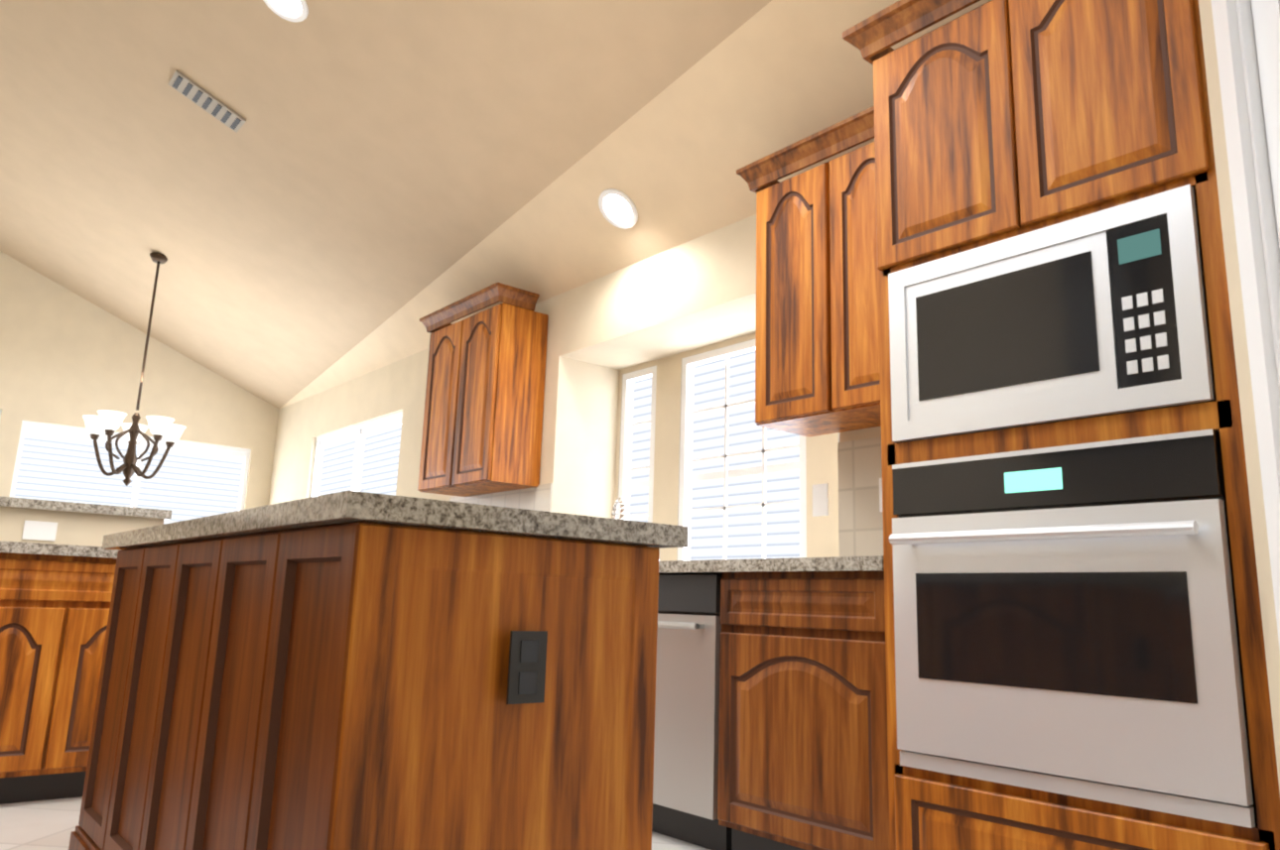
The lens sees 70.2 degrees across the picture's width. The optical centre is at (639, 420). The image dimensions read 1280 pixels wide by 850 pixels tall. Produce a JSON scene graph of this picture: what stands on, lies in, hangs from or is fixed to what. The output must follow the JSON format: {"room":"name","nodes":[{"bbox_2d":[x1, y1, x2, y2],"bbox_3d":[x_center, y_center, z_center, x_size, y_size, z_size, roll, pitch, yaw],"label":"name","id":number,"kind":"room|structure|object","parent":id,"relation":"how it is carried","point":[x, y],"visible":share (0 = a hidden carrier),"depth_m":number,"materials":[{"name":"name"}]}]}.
{"room":"kitchen","nodes":[
{"label":"kitchen","id":0,"kind":"room"},
{"bbox_2d":[0,251,278,510],"bbox_3d":[-4.973,-0.008,7.154,4.090,4.078,0.120,11,-15,-39],"label":"wall","id":1,"kind":"structure","parent":0,"point":[68,357],"depth_m":7.55,"materials":[{"name":"paint"}]},
{"bbox_2d":[9,420,251,524],"bbox_3d":[-4.257,0.747,7.646,1.750,1.240,0.080,11,-15,-39],"label":"window","id":2,"kind":"structure","parent":1,"relation":"in","point":[190,480],"depth_m":7.65,"materials":[{"name":"white"}]},
{"bbox_2d":[0,796,710,849],"bbox_3d":[-1.763,1.439,3.524,4.890,0.001,9.700,11,-15,-39],"label":"floor","id":3,"kind":"structure","parent":0,"point":[49,825],"depth_m":2.98,"materials":[{"name":"tile"}]},
{"bbox_2d":[0,496,172,804],"bbox_3d":[-1.865,0.578,2.129,2.116,1.125,4.440,11,-15,-39],"label":"base cabinet","id":4,"kind":"object","parent":3,"relation":"on","point":[55,599],"depth_m":3.33,"materials":[{"name":"brown wood"}]},
{"bbox_2d":[21,520,57,540],"bbox_3d":[-2.581,0.477,3.918,0.120,0.080,0.006,11,-15,-39],"label":"outlet","id":5,"kind":"object","parent":4,"relation":"attached to","point":[40,531],"visible":1,"depth_m":3.92,"materials":[{"name":"white plastic"}]},
{"bbox_2d":[68,521,671,849],"bbox_3d":[-0.758,0.740,2.124,0.634,0.875,1.744,11,-15,-39],"label":"kitchen island","id":6,"kind":"object","parent":3,"relation":"on","point":[327,672],"depth_m":1.55,"materials":[{"name":"brown wood"}]},
{"bbox_2d":[102,490,688,549],"bbox_3d":[-0.744,0.292,2.215,0.680,0.039,1.790,11,-15,-39],"label":"island countertop","id":7,"kind":"structure","parent":6,"relation":"on","point":[344,506],"depth_m":1.54,"materials":[{"name":"grey stone"}]},
{"bbox_2d":[506,631,547,704],"bbox_3d":[-0.184,0.406,1.497,0.070,0.115,0.008,11,-15,-39],"label":"outlet","id":8,"kind":"object","parent":6,"relation":"attached to","point":[526,682],"visible":0.93,"depth_m":1.49,"materials":[{"name":"grey plastic"}]},
{"bbox_2d":[658,555,890,849],"bbox_3d":[-0.126,1.133,4.064,1.035,0.917,3.615,11,-15,-39],"label":"base cabinet","id":9,"kind":"object","parent":3,"relation":"on","point":[803,754],"depth_m":2.64,"materials":[{"name":"brown wood"}]},
{"bbox_2d":[612,498,626,519],"bbox_3d":[-0.087,0.523,4.193,0.182,0.332,0.399,11,-15,-39],"label":"faucet","id":10,"kind":"object","parent":9,"relation":"on","point":[618,501],"visible":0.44,"depth_m":4.18,"materials":[{"name":"silver metal"}]},
{"bbox_2d":[651,574,731,849],"bbox_3d":[0.240,1.013,3.293,0.626,0.868,0.622,11,-15,-39],"label":"dishwasher","id":11,"kind":"object","parent":9,"relation":"in","point":[686,779],"visible":0.4,"depth_m":3.00,"materials":[{"name":"silver metal"}]},
{"bbox_2d":[841,0,1279,849],"bbox_3d":[1.141,0.030,2.392,0.696,2.490,0.930,11,-15,-39],"label":"tall cabinet","id":12,"kind":"object","parent":3,"relation":"on","point":[998,119],"visible":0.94,"depth_m":2.21,"materials":[{"name":"brown wood"}]},
{"bbox_2d":[888,184,1216,443],"bbox_3d":[1.122,-0.193,2.378,0.470,0.480,0.775,11,-15,-39],"label":"microwave","id":13,"kind":"object","parent":12,"relation":"in","point":[1100,314],"visible":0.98,"depth_m":2.17,"materials":[{"name":"silver metal"}]},
{"bbox_2d":[889,429,1258,828],"bbox_3d":[1.112,0.486,2.250,0.639,0.770,0.775,11,-15,-39],"label":"wall oven","id":14,"kind":"object","parent":12,"relation":"in","point":[1066,621],"visible":0.98,"depth_m":2.02,"materials":[{"name":"silver metal"}]},
{"bbox_2d":[0,0,991,409],"bbox_3d":[-1.962,-1.965,3.953,4.090,1.967,9.700,11,-15,-39],"label":"ceiling","id":15,"kind":"structure","parent":0,"point":[365,187],"depth_m":4.64,"materials":[{"name":"paint"}]},
{"bbox_2d":[82,253,185,486],"bbox_3d":[-3.427,-0.355,6.306,0.621,1.638,0.628,11,-15,-39],"label":"chandelier","id":16,"kind":"object","parent":15,"relation":"hanging from","point":[109,423],"visible":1,"depth_m":6.13,"materials":[{"name":"brown metal"}]},
{"bbox_2d":[168,69,246,132],"bbox_3d":[-2.246,-1.651,4.730,0.357,0.157,0.155,11,-15,-39],"label":"ceiling vent","id":17,"kind":"object","parent":15,"relation":"in","point":[204,99],"visible":1,"depth_m":4.71,"materials":[{"name":"beige metal"}]},
{"bbox_2d":[262,0,308,22],"bbox_3d":[-1.542,-1.819,3.946,0.204,0.088,0.220,11,-15,-39],"label":"recessed light","id":18,"kind":"object","parent":15,"relation":"in","point":[296,11],"visible":1,"depth_m":3.98,"materials":[{"name":"white"}]},
{"bbox_2d":[598,188,638,229],"bbox_3d":[-0.106,-1.010,4.360,0.174,0.142,0.220,11,-15,-39],"label":"recessed light","id":19,"kind":"object","parent":15,"relation":"in","point":[617,208],"visible":1,"depth_m":4.36,"materials":[{"name":"white"}]},
{"bbox_2d":[267,214,881,561],"bbox_3d":[-0.306,0.525,4.929,0.420,2.440,9.100,11,-15,-39],"label":"wall","id":20,"kind":"structure","parent":0,"point":[666,312],"depth_m":4.88,"materials":[{"name":"paint"}]},
{"bbox_2d":[310,410,402,497],"bbox_3d":[-2.185,0.917,6.904,0.080,1.780,1.700,11,-15,-39],"label":"window","id":21,"kind":"structure","parent":20,"relation":"in","point":[363,457],"depth_m":7.00,"materials":[{"name":"white"}]},
{"bbox_2d":[417,282,548,497],"bbox_3d":[-0.926,-0.130,5.205,0.370,1.055,0.900,11,-15,-39],"label":"upper cabinet","id":22,"kind":"object","parent":20,"relation":"attached to","point":[482,427],"visible":1,"depth_m":4.98,"materials":[{"name":"brown wood"}]},
{"bbox_2d":[617,365,656,522],"bbox_3d":[0.007,0.267,5.003,0.070,1.105,0.300,11,-15,-39],"label":"window","id":23,"kind":"structure","parent":20,"relation":"in","point":[637,453],"depth_m":5.06,"materials":[{"name":"white"}]},
{"bbox_2d":[449,436,883,556],"bbox_3d":[-0.030,0.472,4.259,0.011,0.465,3.580,11,-15,-39],"label":"tile backsplash","id":24,"kind":"structure","parent":20,"relation":"attached to","point":[860,525],"depth_m":3.31,"materials":[{"name":"beige tile"}]},
{"bbox_2d":[879,478,882,511],"bbox_3d":[0.871,0.262,3.195,0.007,0.120,0.070,11,-15,-39],"label":"outlet","id":25,"kind":"object","parent":24,"relation":"attached to","point":[880,479],"depth_m":3.21,"materials":[{"name":"white plastic"}]},
{"bbox_2d":[677,339,806,560],"bbox_3d":[0.503,0.165,4.423,0.070,1.105,0.840,11,-15,-39],"label":"window","id":26,"kind":"structure","parent":20,"relation":"in","point":[742,489],"depth_m":4.49,"materials":[{"name":"white"}]},
{"bbox_2d":[736,106,881,436],"bbox_3d":[0.739,-0.497,3.262,0.370,1.005,0.750,11,-15,-39],"label":"upper cabinet","id":27,"kind":"object","parent":20,"relation":"attached to","point":[817,353],"visible":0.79,"depth_m":3.20,"materials":[{"name":"brown wood"}]},
{"bbox_2d":[812,483,828,516],"bbox_3d":[0.678,0.301,3.421,0.007,0.120,0.070,11,-15,-39],"label":"outlet","id":28,"kind":"object","parent":20,"relation":"attached to","point":[820,499],"depth_m":3.42,"materials":[{"name":"white plastic"}]},
{"bbox_2d":[1198,0,1279,791],"bbox_3d":[1.322,-0.749,1.283,2.044,3.587,1.170,11,-15,-39],"label":"wall","id":29,"kind":"structure","parent":0,"point":[1265,587],"depth_m":1.82,"materials":[{"name":"paint"}]},
{"bbox_2d":[1210,0,1279,650],"bbox_3d":[1.179,-0.021,1.391,0.128,2.195,0.680,0,-12,10],"label":"door frame","id":30,"kind":"structure","parent":29,"relation":"attached to","point":[1257,243],"depth_m":1.76,"materials":[{"name":"white wood"}]},
{"bbox_2d":[1250,0,1279,252],"bbox_3d":[1.141,0.009,1.385,0.097,2.108,0.544,0,-12,10],"label":"pantry door","id":31,"kind":"structure","parent":29,"relation":"in","point":[1266,19],"depth_m":1.75,"materials":[{"name":"white painted wood"}]}
]}

